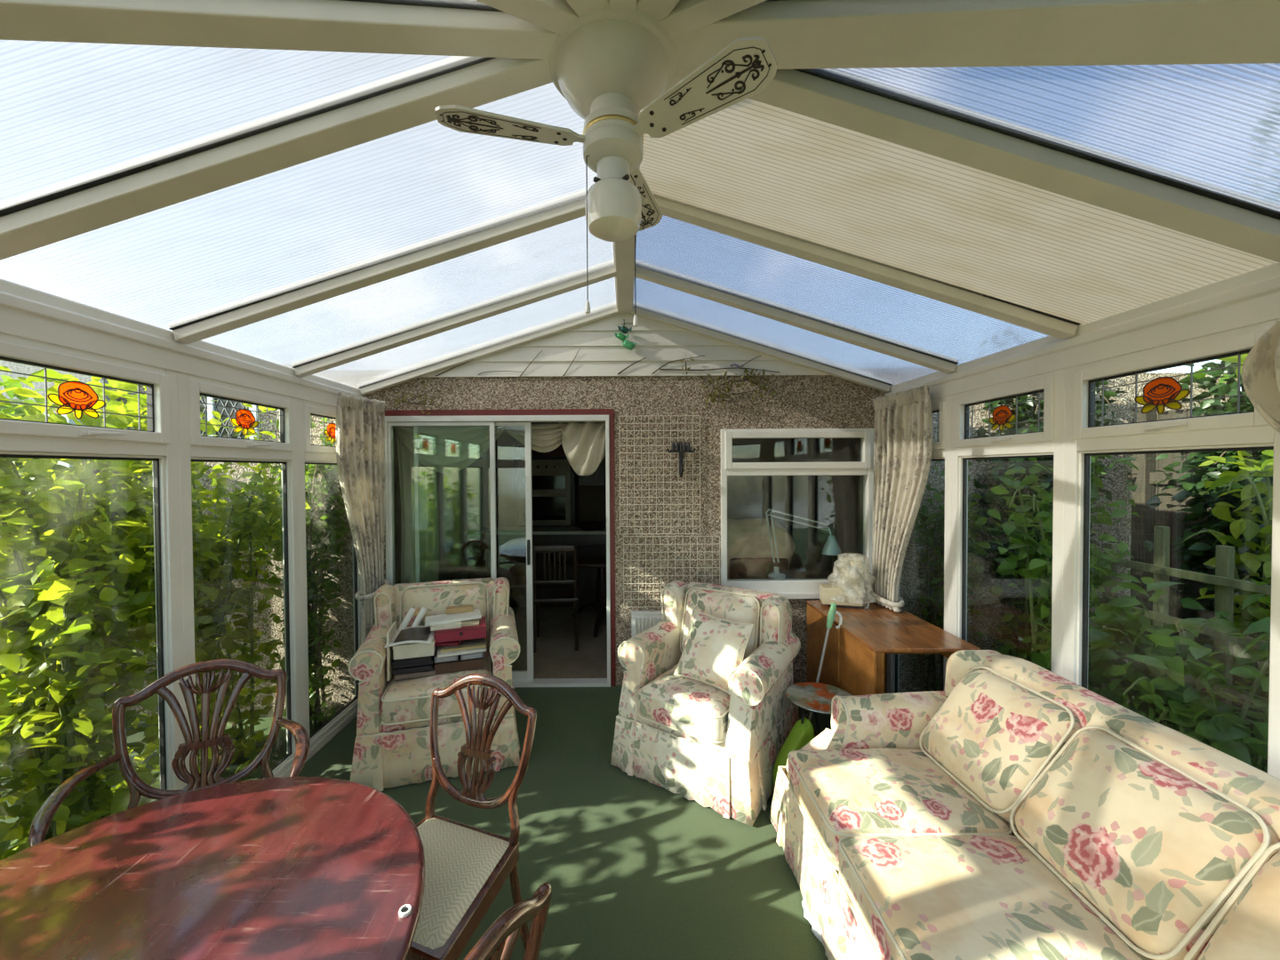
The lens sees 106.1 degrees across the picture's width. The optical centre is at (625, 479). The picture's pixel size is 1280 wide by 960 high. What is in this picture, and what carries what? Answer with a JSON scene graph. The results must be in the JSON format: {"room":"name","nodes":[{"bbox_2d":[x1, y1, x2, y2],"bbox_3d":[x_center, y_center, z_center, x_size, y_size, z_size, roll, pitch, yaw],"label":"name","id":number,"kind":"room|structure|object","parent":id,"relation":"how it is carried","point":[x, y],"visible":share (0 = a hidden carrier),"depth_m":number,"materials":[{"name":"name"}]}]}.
{"room":"sunroom","nodes":[
{"label":"sunroom","id":0,"kind":"room"},
{"bbox_2d":[392,426,462,583],"bbox_3d":[-2.648,0.420,5.672,0.100,2.700,3.873,0,1,0],"label":"wall","id":1,"kind":"structure","parent":0,"point":[449,484],"depth_m":6.91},
{"bbox_2d":[453,573,622,764],"bbox_3d":[0.209,1.588,5.259,5.600,0.148,4.743,0,1,0],"label":"floor","id":2,"kind":"structure","parent":0,"point":[575,725],"depth_m":3.51,"materials":[{"name":"green carpet"}]},
{"bbox_2d":[395,430,439,583],"bbox_3d":[-1.675,0.553,3.855,0.356,1.970,0.061,0,1,0],"label":"window","id":3,"kind":"structure","parent":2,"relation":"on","point":[428,487],"depth_m":3.85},
{"bbox_2d":[481,533,526,619],"bbox_3d":[-1.241,1.048,5.012,0.477,0.956,0.420,-1,1,-17],"label":"chair","id":4,"kind":"object","parent":2,"relation":"on","point":[515,582],"visible":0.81,"depth_m":4.87,"materials":[{"name":"brown wood"}]},
{"bbox_2d":[464,526,606,607],"bbox_3d":[-0.844,1.051,5.880,2.100,0.910,0.480,0,1,0],"label":"breakfast bar","id":5,"kind":"object","parent":2,"relation":"on","point":[510,541],"visible":0.52,"depth_m":5.70,"materials":[{"name":"brown wood"}]},
{"bbox_2d":[464,526,606,535],"bbox_3d":[-0.847,0.616,5.872,2.100,0.040,0.480,0,1,0],"label":"countertop","id":6,"kind":"structure","parent":5,"relation":"on","point":[552,530],"depth_m":5.65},
{"bbox_2d":[513,438,578,527],"bbox_3d":[-1.178,0.348,7.232,0.880,2.270,0.652,0,1,0],"label":"housing","id":7,"kind":"object","parent":2,"relation":"on","point":[555,484],"visible":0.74,"depth_m":6.92,"materials":[{"name":"brown wood"}]},
{"bbox_2d":[518,459,570,525],"bbox_3d":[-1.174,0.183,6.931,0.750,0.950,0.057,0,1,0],"label":"oven","id":8,"kind":"object","parent":7,"relation":"in","point":[550,478],"depth_m":6.92,"materials":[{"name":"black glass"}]},
{"bbox_2d":[532,544,578,652],"bbox_3d":[-0.651,1.054,4.492,0.420,0.956,0.477,0,1,-6],"label":"chair","id":9,"kind":"object","parent":2,"relation":"on","point":[555,595],"visible":0.88,"depth_m":4.30,"materials":[{"name":"brown wood"}]},
{"bbox_2d":[547,544,606,637],"bbox_3d":[-0.244,1.142,5.042,1.130,0.747,1.130,0,1,0],"label":"dining table","id":10,"kind":"object","parent":2,"relation":"on","point":[589,556],"visible":0.59,"depth_m":4.97,"materials":[{"name":"brown wood"}]},
{"bbox_2d":[727,517,795,579],"bbox_3d":[1.105,0.927,4.545,0.770,1.196,0.885,0,1,0],"label":"chair","id":11,"kind":"object","parent":2,"relation":"on","point":[748,544],"visible":0.4,"depth_m":4.14,"materials":[{"name":"beige fabric"}]},
{"bbox_2d":[729,557,788,578],"bbox_3d":[1.144,0.777,4.130,0.500,0.220,0.060,0,1,0],"label":"cushion","id":12,"kind":"object","parent":11,"relation":"on","point":[737,564],"depth_m":4.10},
{"bbox_2d":[737,570,834,578],"bbox_3d":[1.456,1.154,3.942,1.000,0.750,0.320,0,1,0],"label":"desk","id":13,"kind":"object","parent":2,"relation":"on","point":[824,574],"visible":0.22,"depth_m":3.96,"materials":[{"name":"brown wood"}]},
{"bbox_2d":[765,508,842,578],"bbox_3d":[1.430,0.504,3.870,0.612,0.553,0.156,0,1,0],"label":"desk lamp","id":14,"kind":"object","parent":13,"relation":"on","point":[831,548],"visible":1,"depth_m":3.86,"materials":[{"name":"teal metal"}]},
{"bbox_2d":[784,524,831,571],"bbox_3d":[1.786,0.978,4.599,0.480,1.075,0.520,0,1,0],"label":"office chair","id":15,"kind":"object","parent":2,"relation":"on","point":[810,542],"visible":0.28,"depth_m":4.64,"materials":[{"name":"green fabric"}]},
{"bbox_2d":[297,705,831,959],"bbox_3d":[0.010,1.762,1.536,3.998,0.060,4.207,0,1,0],"label":"floor","id":16,"kind":"structure","parent":0,"point":[635,868],"depth_m":2.14,"materials":[{"name":"green carpet"}]},
{"bbox_2d":[0,332,186,790],"bbox_3d":[-1.970,0.634,1.749,0.106,2.210,0.754,0,1,0],"label":"window","id":17,"kind":"structure","parent":16,"relation":"on","point":[19,438],"depth_m":1.95,"materials":[{"name":"white plastic"}]},
{"bbox_2d":[28,658,309,847],"bbox_3d":[-1.536,1.233,1.705,0.704,1.016,0.542,-1,1,-31],"label":"chair","id":18,"kind":"object","parent":16,"relation":"on","point":[40,825],"visible":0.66,"depth_m":1.86,"materials":[{"name":"brown wood"}]},
{"bbox_2d":[0,776,425,959],"bbox_3d":[-1.087,1.374,0.693,1.256,0.742,1.855,0,1,0],"label":"dining table","id":19,"kind":"object","parent":16,"relation":"on","point":[277,868],"visible":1,"depth_m":1.19,"materials":[{"name":"brown wood"}]},
{"bbox_2d":[398,904,411,918],"bbox_3d":[-0.506,0.988,1.103,0.028,0.008,0.028,0,1,0],"label":"ring","id":20,"kind":"object","parent":19,"relation":"on","point":[404,910],"visible":1,"depth_m":1.10,"materials":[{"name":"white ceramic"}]},
{"bbox_2d":[176,371,303,784],"bbox_3d":[-1.970,0.620,2.511,0.106,2.210,0.770,0,1,0],"label":"window","id":21,"kind":"structure","parent":16,"relation":"on","point":[193,446],"depth_m":2.54,"materials":[{"name":"white plastic"}]},
{"bbox_2d":[348,576,520,791],"bbox_3d":[-1.183,1.202,3.117,0.944,1.000,0.844,-1,1,-16],"label":"armchair","id":22,"kind":"object","parent":16,"relation":"on","point":[392,748],"visible":0.68,"depth_m":2.78,"materials":[{"name":"fabric"}]},
{"bbox_2d":[386,621,396,680],"bbox_3d":[-1.429,1.039,2.937,0.012,0.280,0.240,-1,1,-16],"label":"framed board","id":23,"kind":"object","parent":22,"relation":"on","point":[392,630],"visible":0.74,"depth_m":2.87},
{"bbox_2d":[394,663,435,679],"bbox_3d":[-1.294,1.163,2.988,0.225,0.028,0.250,-1,1,-18],"label":"book","id":24,"kind":"object","parent":22,"relation":"on","point":[432,672],"visible":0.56,"depth_m":2.87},
{"bbox_2d":[392,651,435,674],"bbox_3d":[-1.304,1.132,2.985,0.215,0.030,0.240,-1,1,-16],"label":"book","id":25,"kind":"object","parent":24,"relation":"on","point":[426,668],"visible":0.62,"depth_m":2.87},
{"bbox_2d":[392,655,434,669],"bbox_3d":[-1.311,1.103,2.992,0.220,0.026,0.240,-1,1,-19],"label":"book","id":26,"kind":"object","parent":25,"relation":"on","point":[408,665],"visible":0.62,"depth_m":2.88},
{"bbox_2d":[392,656,432,664],"bbox_3d":[-1.304,1.077,2.983,0.215,0.022,0.250,-1,1,-14],"label":"book","id":27,"kind":"object","parent":26,"relation":"on","point":[428,658],"visible":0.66,"depth_m":2.87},
{"bbox_2d":[392,635,436,659],"bbox_3d":[-1.305,1.022,2.998,0.231,0.085,0.256,-1,1,-17],"label":"storage box","id":28,"kind":"object","parent":27,"relation":"on","point":[404,651],"visible":0.56,"depth_m":2.88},
{"bbox_2d":[398,607,415,630],"bbox_3d":[-1.411,0.903,3.103,0.040,0.148,0.122,0,1,36],"label":"paper roll","id":29,"kind":"object","parent":28,"relation":"on","point":[412,611],"visible":0.76,"depth_m":3.09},
{"bbox_2d":[384,625,435,647],"bbox_3d":[-1.312,0.958,2.964,0.260,0.040,0.270,-1,1,-13],"label":"magazine","id":30,"kind":"object","parent":28,"relation":"on","point":[418,634],"visible":0.94,"depth_m":2.93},
{"bbox_2d":[393,626,431,642],"bbox_3d":[-1.303,0.948,2.955,0.185,0.021,0.210,-1,1,-13],"label":"picture","id":31,"kind":"object","parent":30,"relation":"on","point":[416,634],"depth_m":2.93},
{"bbox_2d":[411,606,427,626],"bbox_3d":[-1.344,0.902,3.123,0.040,0.148,0.122,0,1,36],"label":"paper roll","id":32,"kind":"object","parent":28,"relation":"on","point":[423,610],"visible":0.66,"depth_m":3.12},
{"bbox_2d":[381,651,491,725],"bbox_3d":[-1.157,1.285,3.029,0.600,0.217,0.606,-1,1,-16],"label":"seat cushion","id":33,"kind":"object","parent":22,"relation":"on","point":[407,701],"depth_m":2.76,"materials":[{"name":"fabric"}]},
{"bbox_2d":[399,582,488,644],"bbox_3d":[-1.251,0.954,3.345,0.575,0.469,0.268,-1,1,-16],"label":"cushion","id":34,"kind":"object","parent":22,"relation":"on","point":[435,596],"depth_m":3.28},
{"bbox_2d":[434,655,483,674],"bbox_3d":[-1.062,1.143,3.075,0.285,0.062,0.260,-1,1,-19],"label":"book","id":35,"kind":"object","parent":22,"relation":"on","point":[456,666],"visible":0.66,"depth_m":2.95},
{"bbox_2d":[434,646,457,663],"bbox_3d":[-1.129,1.092,3.033,0.136,0.038,0.202,-1,1,-19],"label":"case","id":36,"kind":"object","parent":35,"relation":"on","point":[451,658],"visible":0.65,"depth_m":2.94,"materials":[{"name":"grey plastic"}]},
{"bbox_2d":[460,651,483,660],"bbox_3d":[-0.985,1.091,3.074,0.136,0.038,0.202,-1,1,-19],"label":"case","id":37,"kind":"object","parent":35,"relation":"on","point":[476,655],"visible":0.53,"depth_m":2.98,"materials":[{"name":"grey plastic"}]},
{"bbox_2d":[437,646,486,657],"bbox_3d":[-1.050,1.060,3.066,0.285,0.020,0.250,-1,1,-22],"label":"book","id":38,"kind":"object","parent":37,"relation":"on","point":[440,654],"visible":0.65,"depth_m":2.96,"materials":[{"name":"white paper"}]},
{"bbox_2d":[440,638,486,652],"bbox_3d":[-1.034,1.041,3.081,0.265,0.016,0.230,-1,1,-17],"label":"book","id":39,"kind":"object","parent":38,"relation":"on","point":[484,645],"visible":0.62,"depth_m":2.98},
{"bbox_2d":[443,638,486,648],"bbox_3d":[-1.037,1.027,3.091,0.250,0.010,0.220,-1,1,-21],"label":"book","id":40,"kind":"object","parent":39,"relation":"on","point":[479,641],"visible":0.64,"depth_m":3.02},
{"bbox_2d":[434,640,462,646],"bbox_3d":[-1.141,1.012,3.071,0.200,0.020,0.220,0,1,-3],"label":"book","id":41,"kind":"object","parent":40,"relation":"on","point":[453,643],"visible":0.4,"depth_m":2.96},
{"bbox_2d":[435,616,486,642],"bbox_3d":[-1.058,0.962,3.097,0.300,0.066,0.263,-1,1,-18],"label":"box file","id":42,"kind":"object","parent":41,"relation":"on","point":[469,632],"visible":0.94,"depth_m":2.99,"materials":[{"name":"red cardboard"}]},
{"bbox_2d":[430,621,461,631],"bbox_3d":[-1.152,0.919,3.087,0.180,0.018,0.200,-1,1,-19],"label":"sheaf","id":43,"kind":"object","parent":42,"relation":"on","point":[453,625],"visible":0.52,"depth_m":3.01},
{"bbox_2d":[424,608,481,626],"bbox_3d":[-1.127,0.898,3.146,0.340,0.033,0.160,-1,1,-22],"label":"book","id":44,"kind":"object","parent":43,"relation":"on","point":[440,619],"visible":0.98,"depth_m":3.11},
{"bbox_2d":[446,604,472,614],"bbox_3d":[-1.113,0.867,3.222,0.170,0.036,0.060,-1,1,-16],"label":"box","id":45,"kind":"object","parent":44,"relation":"on","point":[460,609],"visible":1,"depth_m":3.20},
{"bbox_2d":[406,672,536,959],"bbox_3d":[-0.626,1.244,1.616,0.489,0.986,0.536,0,1,21],"label":"dining chair","id":46,"kind":"object","parent":16,"relation":"on","point":[467,866],"visible":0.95,"depth_m":1.69,"materials":[{"name":"brown wood"}]},
{"bbox_2d":[463,882,551,959],"bbox_3d":[-0.470,1.257,0.906,0.536,0.986,0.489,0,1,25],"label":"dining chair","id":47,"kind":"object","parent":16,"relation":"on","point":[492,945],"visible":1,"depth_m":0.89,"materials":[{"name":"brown wood"}]},
{"bbox_2d":[610,580,800,825],"bbox_3d":[0.510,1.203,2.959,0.922,0.986,0.901,0,1,35],"label":"armchair","id":48,"kind":"object","parent":16,"relation":"on","point":[708,745],"visible":0.89,"depth_m":2.69,"materials":[{"name":"fabric"}]},
{"bbox_2d":[638,663,730,743],"bbox_3d":[0.446,1.283,2.870,0.530,0.221,0.626,0,1,35],"label":"seat cushion","id":49,"kind":"object","parent":48,"relation":"on","point":[697,711],"depth_m":2.65,"materials":[{"name":"fabric"}]},
{"bbox_2d":[673,608,754,693],"bbox_3d":[0.509,0.991,2.800,0.414,0.381,0.224,1,1,42],"label":"cushion","id":50,"kind":"object","parent":48,"relation":"on","point":[714,647],"visible":0.94,"depth_m":2.74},
{"bbox_2d":[680,586,761,661],"bbox_3d":[0.625,0.952,3.118,0.515,0.473,0.322,0,1,35],"label":"cushion","id":51,"kind":"object","parent":48,"relation":"on","point":[735,604],"depth_m":3.05,"materials":[{"name":"fabric"}]},
{"bbox_2d":[772,712,814,791],"bbox_3d":[0.906,1.489,2.601,0.234,0.440,0.115,-1,1,-11],"label":"sports bag","id":52,"kind":"object","parent":16,"relation":"on","point":[802,732],"visible":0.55,"depth_m":2.58,"materials":[{"name":"fabric"}]},
{"bbox_2d":[785,681,852,735],"bbox_3d":[1.108,1.467,2.738,0.374,0.473,0.374,0,1,0],"label":"table","id":53,"kind":"object","parent":16,"relation":"on","point":[816,698],"visible":0.51,"depth_m":2.76,"materials":[{"name":"paint"}]},
{"bbox_2d":[808,602,842,720],"bbox_3d":[1.207,1.228,2.984,0.289,0.924,0.046,-1,1,-13],"label":"litter picker","id":54,"kind":"object","parent":16,"relation":"on","point":[830,618],"visible":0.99,"depth_m":2.98,"materials":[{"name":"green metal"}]},
{"bbox_2d":[806,600,980,716],"bbox_3d":[1.618,1.294,3.070,0.579,0.800,0.970,0,1,0],"label":"table","id":55,"kind":"object","parent":16,"relation":"on","point":[854,661],"visible":0.51,"depth_m":2.90,"materials":[{"name":"brown wood"}]},
{"bbox_2d":[819,552,875,608],"bbox_3d":[1.571,0.698,3.392,0.363,0.377,0.275,0,1,14],"label":"sculpture","id":56,"kind":"object","parent":55,"relation":"on","point":[846,592],"visible":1,"depth_m":3.33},
{"bbox_2d":[886,395,951,693],"bbox_3d":[1.976,0.584,3.263,0.106,2.210,0.702,0,1,0],"label":"window","id":57,"kind":"structure","parent":16,"relation":"on","point":[941,448],"depth_m":2.95,"materials":[{"name":"white plastic"}]},
{"bbox_2d":[864,384,932,612],"bbox_3d":[1.813,0.147,3.249,0.194,1.470,0.605,0,1,0],"label":"curtain","id":58,"kind":"object","parent":57,"relation":"hanging from","point":[903,420],"visible":0.98,"depth_m":3.23,"materials":[{"name":"fabric"}]},
{"bbox_2d":[873,597,901,612],"bbox_3d":[1.812,0.852,3.379,0.067,0.056,0.370,0,1,-4],"label":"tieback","id":59,"kind":"object","parent":58,"relation":"hanging from","point":[893,604],"depth_m":3.25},
{"bbox_2d":[950,368,1065,676],"bbox_3d":[1.976,0.597,2.537,0.106,2.210,0.750,0,1,0],"label":"window","id":60,"kind":"structure","parent":16,"relation":"on","point":[1050,442],"depth_m":2.48,"materials":[{"name":"white plastic"}]},
{"bbox_2d":[769,649,1279,959],"bbox_3d":[1.302,1.267,1.441,1.210,0.911,1.943,0,1,0],"label":"sofa","id":61,"kind":"object","parent":16,"relation":"on","point":[1014,810],"visible":1,"depth_m":1.52,"materials":[{"name":"fabric"}]},
{"bbox_2d":[787,747,1012,870],"bbox_3d":[1.067,1.316,1.965,0.666,0.218,0.520,0,1,0],"label":"seat cushion","id":62,"kind":"object","parent":61,"relation":"on","point":[837,793],"depth_m":1.86,"materials":[{"name":"fabric"}]},
{"bbox_2d":[838,834,1151,959],"bbox_3d":[1.067,1.327,1.445,0.666,0.216,0.520,0,1,0],"label":"seat cushion","id":63,"kind":"object","parent":61,"relation":"on","point":[908,897],"depth_m":1.41,"materials":[{"name":"fabric"}]},
{"bbox_2d":[919,665,1081,830],"bbox_3d":[1.515,1.055,1.957,0.388,0.454,0.520,0,1,0],"label":"cushion","id":64,"kind":"object","parent":61,"relation":"on","point":[999,731],"depth_m":1.85,"materials":[{"name":"fabric"}]},
{"bbox_2d":[1009,725,1279,959],"bbox_3d":[1.515,1.064,1.440,0.386,0.451,0.517,0,1,0],"label":"cushion","id":65,"kind":"object","parent":61,"relation":"on","point":[1156,844],"depth_m":1.34,"materials":[{"name":"fabric"}]},
{"bbox_2d":[1183,841,1279,959],"bbox_3d":[1.515,1.074,0.923,0.386,0.451,0.517,0,1,0],"label":"cushion","id":66,"kind":"object","parent":61,"relation":"on","point":[1243,923],"depth_m":1.12,"materials":[{"name":"fabric"}]},
{"bbox_2d":[1062,319,1279,779],"bbox_3d":[1.976,0.611,1.787,0.106,2.210,0.750,0,1,0],"label":"window","id":67,"kind":"structure","parent":16,"relation":"on","point":[1244,430],"depth_m":1.80,"materials":[{"name":"white plastic"}]},
{"bbox_2d":[461,430,815,573],"bbox_3d":[0.202,0.367,7.658,5.600,2.700,0.100,0,1,0],"label":"wall","id":68,"kind":"structure","parent":0,"point":[748,496],"depth_m":7.61,"materials":[{"name":"paint"}]},
{"bbox_2d":[578,456,606,485],"bbox_3d":[-0.352,-0.299,7.361,0.700,0.750,0.370,0,1,0],"label":"upper cabinet","id":69,"kind":"object","parent":68,"relation":"attached to","point":[598,477],"visible":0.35,"depth_m":7.18,"materials":[{"name":"brown wood"}]},
{"bbox_2d":[0,0,1279,395],"bbox_3d":[-0.005,-0.937,1.455,4.046,0.670,4.270,0,1,0],"label":"ceiling","id":70,"kind":"structure","parent":0,"point":[916,188],"depth_m":1.45,"materials":[{"name":"plastic"}]},
{"bbox_2d":[434,7,777,327],"bbox_3d":[-0.074,-0.816,1.411,0.828,0.709,0.778,0,1,0],"label":"ceiling fan","id":71,"kind":"object","parent":70,"relation":"hanging from","point":[616,69],"visible":1,"depth_m":1.26,"materials":[{"name":"white metal"}]},
{"bbox_2d":[88,313,1240,716],"bbox_3d":[-1.199,0.257,3.663,11.600,3.085,0.138,0,1,0],"label":"wall","id":72,"kind":"structure","parent":0,"point":[799,401],"depth_m":3.60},
{"bbox_2d":[0,278,365,407],"bbox_3d":[-1.982,-0.560,2.067,0.082,0.175,3.059,0,1,0],"label":"trim","id":73,"kind":"structure","parent":72,"relation":"attached to","point":[26,312],"depth_m":1.92,"materials":[{"name":"white plastic"}]},
{"bbox_2d":[200,395,259,439],"bbox_3d":[-3.083,-0.469,3.583,0.680,0.440,0.032,0,1,0],"label":"leaded window","id":74,"kind":"structure","parent":72,"relation":"in","point":[222,432],"depth_m":3.58,"materials":[{"name":"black glass"}]},
{"bbox_2d":[296,398,361,762],"bbox_3d":[-1.970,0.606,3.255,0.106,2.210,0.718,0,1,0],"label":"window","id":75,"kind":"structure","parent":72,"relation":"in","point":[308,453],"depth_m":3.01,"materials":[{"name":"white plastic"}]},
{"bbox_2d":[335,392,390,645],"bbox_3d":[-1.813,0.555,3.340,0.187,2.248,0.471,0,1,0],"label":"curtain","id":76,"kind":"object","parent":72,"relation":"hanging from","point":[360,421],"visible":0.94,"depth_m":3.34,"materials":[{"name":"fabric"}]},
{"bbox_2d":[335,400,384,595],"bbox_3d":[-1.826,0.139,3.321,0.098,1.341,0.446,0,1,13],"label":"drape","id":77,"kind":"object","parent":76,"relation":"hanging from","point":[360,424],"depth_m":3.34,"materials":[{"name":"fabric"}]},
{"bbox_2d":[360,597,375,645],"bbox_3d":[-1.809,1.241,3.455,0.062,0.871,0.273,0,1,16],"label":"drape","id":78,"kind":"object","parent":76,"relation":"hanging from","point":[367,610],"depth_m":3.37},
{"bbox_2d":[393,380,442,415],"bbox_3d":[-1.551,-0.606,3.539,0.453,0.262,0.068,0,1,0],"label":"dried spray","id":79,"kind":"object","parent":72,"relation":"attached to","point":[425,385],"visible":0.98,"depth_m":3.54,"materials":[{"name":"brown plant"}]},
{"bbox_2d":[384,408,615,687],"bbox_3d":[-0.940,0.533,3.647,1.715,2.120,0.100,0,1,0],"label":"door","id":80,"kind":"structure","parent":72,"relation":"in","point":[393,418],"depth_m":3.60,"materials":[{"name":"white plastic"}]},
{"bbox_2d":[394,425,506,472],"bbox_3d":[-1.367,-0.249,3.737,0.877,0.392,0.079,0,1,0],"label":"swag","id":81,"kind":"object","parent":80,"relation":"hanging from","point":[442,449],"visible":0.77,"depth_m":3.73},
{"bbox_2d":[558,422,605,475],"bbox_3d":[-0.303,-0.242,3.723,0.444,0.417,0.114,0,1,0],"label":"curtain tail","id":82,"kind":"object","parent":80,"relation":"hanging from","point":[583,444],"visible":0.89,"depth_m":3.71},
{"bbox_2d":[504,423,562,452],"bbox_3d":[-0.701,-0.333,3.769,0.566,0.233,0.080,0,1,0],"label":"swag","id":83,"kind":"object","parent":72,"relation":"hanging from","point":[546,437],"visible":0.68,"depth_m":3.77},
{"bbox_2d":[614,319,636,350],"bbox_3d":[-0.003,-1.074,3.538,0.158,0.238,0.058,0,1,0],"label":"hanging ornament","id":84,"kind":"object","parent":72,"relation":"hanging from","point":[627,344],"visible":0.99,"depth_m":3.52,"materials":[{"name":"glass"}]},
{"bbox_2d":[631,610,664,638],"bbox_3d":[0.228,1.336,3.588,0.375,0.713,0.071,0,1,0],"label":"radiator","id":85,"kind":"object","parent":72,"relation":"attached to","point":[641,620],"visible":0.23,"depth_m":3.58,"materials":[{"name":"white metal"}]},
{"bbox_2d":[618,415,719,607],"bbox_3d":[0.329,0.237,3.596,0.749,1.434,0.009,0,1,0],"label":"trellis","id":86,"kind":"object","parent":72,"relation":"attached to","point":[634,423],"visible":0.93,"depth_m":3.59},
{"bbox_2d":[666,441,695,477],"bbox_3d":[0.409,-0.151,3.535,0.212,0.266,0.080,0,1,0],"label":"candle sconce","id":87,"kind":"object","parent":86,"relation":"attached to","point":[677,447],"visible":1,"depth_m":3.55,"materials":[{"name":"black metal"}]},
{"bbox_2d":[659,368,779,372],"bbox_3d":[0.696,-0.814,3.569,0.894,0.039,0.010,0,1,0],"label":"dry twig","id":88,"kind":"object","parent":72,"relation":"attached to","point":[718,368],"visible":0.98,"depth_m":3.57,"materials":[{"name":"brown plant"}]},
{"bbox_2d":[701,363,776,407],"bbox_3d":[0.829,-0.695,3.527,0.557,0.325,0.092,0,1,0],"label":"dried spray","id":89,"kind":"object","parent":72,"relation":"attached to","point":[746,371],"visible":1,"depth_m":3.54,"materials":[{"name":"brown plant"}]},
{"bbox_2d":[720,428,873,599],"bbox_3d":[1.280,0.251,3.617,1.193,1.270,0.110,0,1,0],"label":"window","id":90,"kind":"structure","parent":72,"relation":"in","point":[791,588],"depth_m":3.59,"materials":[{"name":"white plastic"}]},
{"bbox_2d":[884,262,1279,399],"bbox_3d":[1.976,-0.582,2.067,0.082,0.175,3.059,0,1,0],"label":"trim","id":91,"kind":"structure","parent":72,"relation":"attached to","point":[1251,298],"depth_m":1.84,"materials":[{"name":"white plastic"}]},
{"bbox_2d":[815,438,863,570],"bbox_3d":[3.052,0.388,5.672,0.100,2.700,3.873,0,1,0],"label":"wall","id":92,"kind":"structure","parent":0,"point":[838,499],"depth_m":6.68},
{"bbox_3d":[1.977,0.626,0.986,0.106,2.210,0.852,0,1,0],"label":"window","id":93,"kind":"structure","parent":0,"visible":0},
{"bbox_2d":[1241,320,1279,433],"bbox_3d":[1.802,-0.238,1.153,0.115,0.505,0.429,0,1,0],"label":"curtain","id":94,"kind":"object","parent":93,"relation":"hanging from","point":[1260,369],"visible":1,"depth_m":1.34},
{"label":"outside","id":95,"kind":"structure","parent":0,"visible":0},
{"bbox_2d":[0,716,327,854],"bbox_3d":[0.011,1.894,3.036,24.000,0.220,22.000,0,1,0],"label":"ground","id":96,"kind":"structure","parent":95,"point":[278,751],"depth_m":3.17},
{"bbox_2d":[0,360,117,583],"bbox_3d":[-4.968,0.364,3.422,2.460,2.880,0.270,0,1,0],"label":"frame","id":97,"kind":"object","parent":96,"relation":"on","point":[16,367],"visible":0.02,"depth_m":3.44,"materials":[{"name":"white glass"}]},
{"bbox_2d":[0,366,224,860],"bbox_3d":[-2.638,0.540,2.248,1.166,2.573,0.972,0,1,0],"label":"bush","id":98,"kind":"object","parent":96,"relation":"on","point":[53,711],"visible":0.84,"depth_m":2.14,"materials":[{"name":"green plant"}]},
{"bbox_2d":[103,386,310,794],"bbox_3d":[-2.612,0.579,3.003,1.117,2.445,0.748,0,1,-3],"label":"bush","id":99,"kind":"object","parent":96,"relation":"on","point":[260,532],"visible":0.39,"depth_m":2.96,"materials":[{"name":"green plant"}]},
{"bbox_2d":[240,408,350,729],"bbox_3d":[-2.394,0.503,3.470,0.747,2.576,0.295,0,1,0],"label":"bush","id":100,"kind":"object","parent":96,"relation":"on","point":[316,582],"visible":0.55,"depth_m":3.44,"materials":[{"name":"green plant"}]},
{"bbox_2d":[910,459,988,691],"bbox_3d":[2.288,0.768,3.442,0.490,1.994,0.356,0,1,0],"label":"bush","id":101,"kind":"object","parent":96,"relation":"on","point":[936,619],"visible":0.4,"depth_m":3.44,"materials":[{"name":"green plant"}]},
{"bbox_2d":[968,380,1127,659],"bbox_3d":[3.054,0.328,3.486,1.133,2.864,0.265,0,1,-1],"label":"bush","id":102,"kind":"object","parent":96,"relation":"on","point":[989,497],"visible":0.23,"depth_m":3.47,"materials":[{"name":"green plant"}]},
{"bbox_2d":[974,425,1175,690],"bbox_3d":[2.510,0.643,2.925,0.947,2.262,0.719,0,1,-3],"label":"tree","id":103,"kind":"object","parent":96,"relation":"on","point":[1027,547],"visible":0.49,"depth_m":2.81,"materials":[{"name":"green plant"}]},
{"bbox_2d":[1028,564,1271,773],"bbox_3d":[2.538,1.060,2.147,0.985,1.462,1.018,0,1,5],"label":"bush","id":104,"kind":"object","parent":96,"relation":"on","point":[1154,673],"visible":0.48,"depth_m":2.10,"materials":[{"name":"green plant"}]},
{"bbox_2d":[1094,525,1271,765],"bbox_3d":[3.053,1.025,2.370,0.055,1.509,1.700,0,1,0],"label":"fence","id":105,"kind":"object","parent":96,"relation":"on","point":[1224,580],"visible":0.34,"depth_m":2.48,"materials":[{"name":"wood"}]},
{"bbox_2d":[1127,406,1269,770],"bbox_3d":[3.732,0.657,1.190,0.117,2.280,4.755,0,1,0],"label":"fence","id":106,"kind":"object","parent":96,"relation":"on","point":[1142,528],"visible":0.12,"depth_m":3.36,"materials":[{"name":"wood"}]},
{"bbox_2d":[1143,360,1273,767],"bbox_3d":[3.535,0.250,2.463,0.349,3.053,1.736,0,1,0],"label":"tree","id":107,"kind":"object","parent":96,"relation":"on","point":[1197,554],"visible":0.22,"depth_m":2.87,"materials":[{"name":"green plant"}]},
{"bbox_2d":[1187,368,1241,384],"bbox_3d":[5.646,-0.646,2.382,3.670,4.882,4.002,0,1,0],"label":"apple tree","id":108,"kind":"object","parent":96,"relation":"on","point":[1199,375],"visible":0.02,"depth_m":3.52,"materials":[{"name":"green plant"}]},
{"bbox_2d":[1173,352,1273,771],"bbox_3d":[3.231,0.562,2.280,0.388,2.440,0.984,0,1,0],"label":"tree","id":109,"kind":"object","parent":96,"relation":"on","point":[1248,526],"visible":0.59,"depth_m":2.47,"materials":[{"name":"green plant"}]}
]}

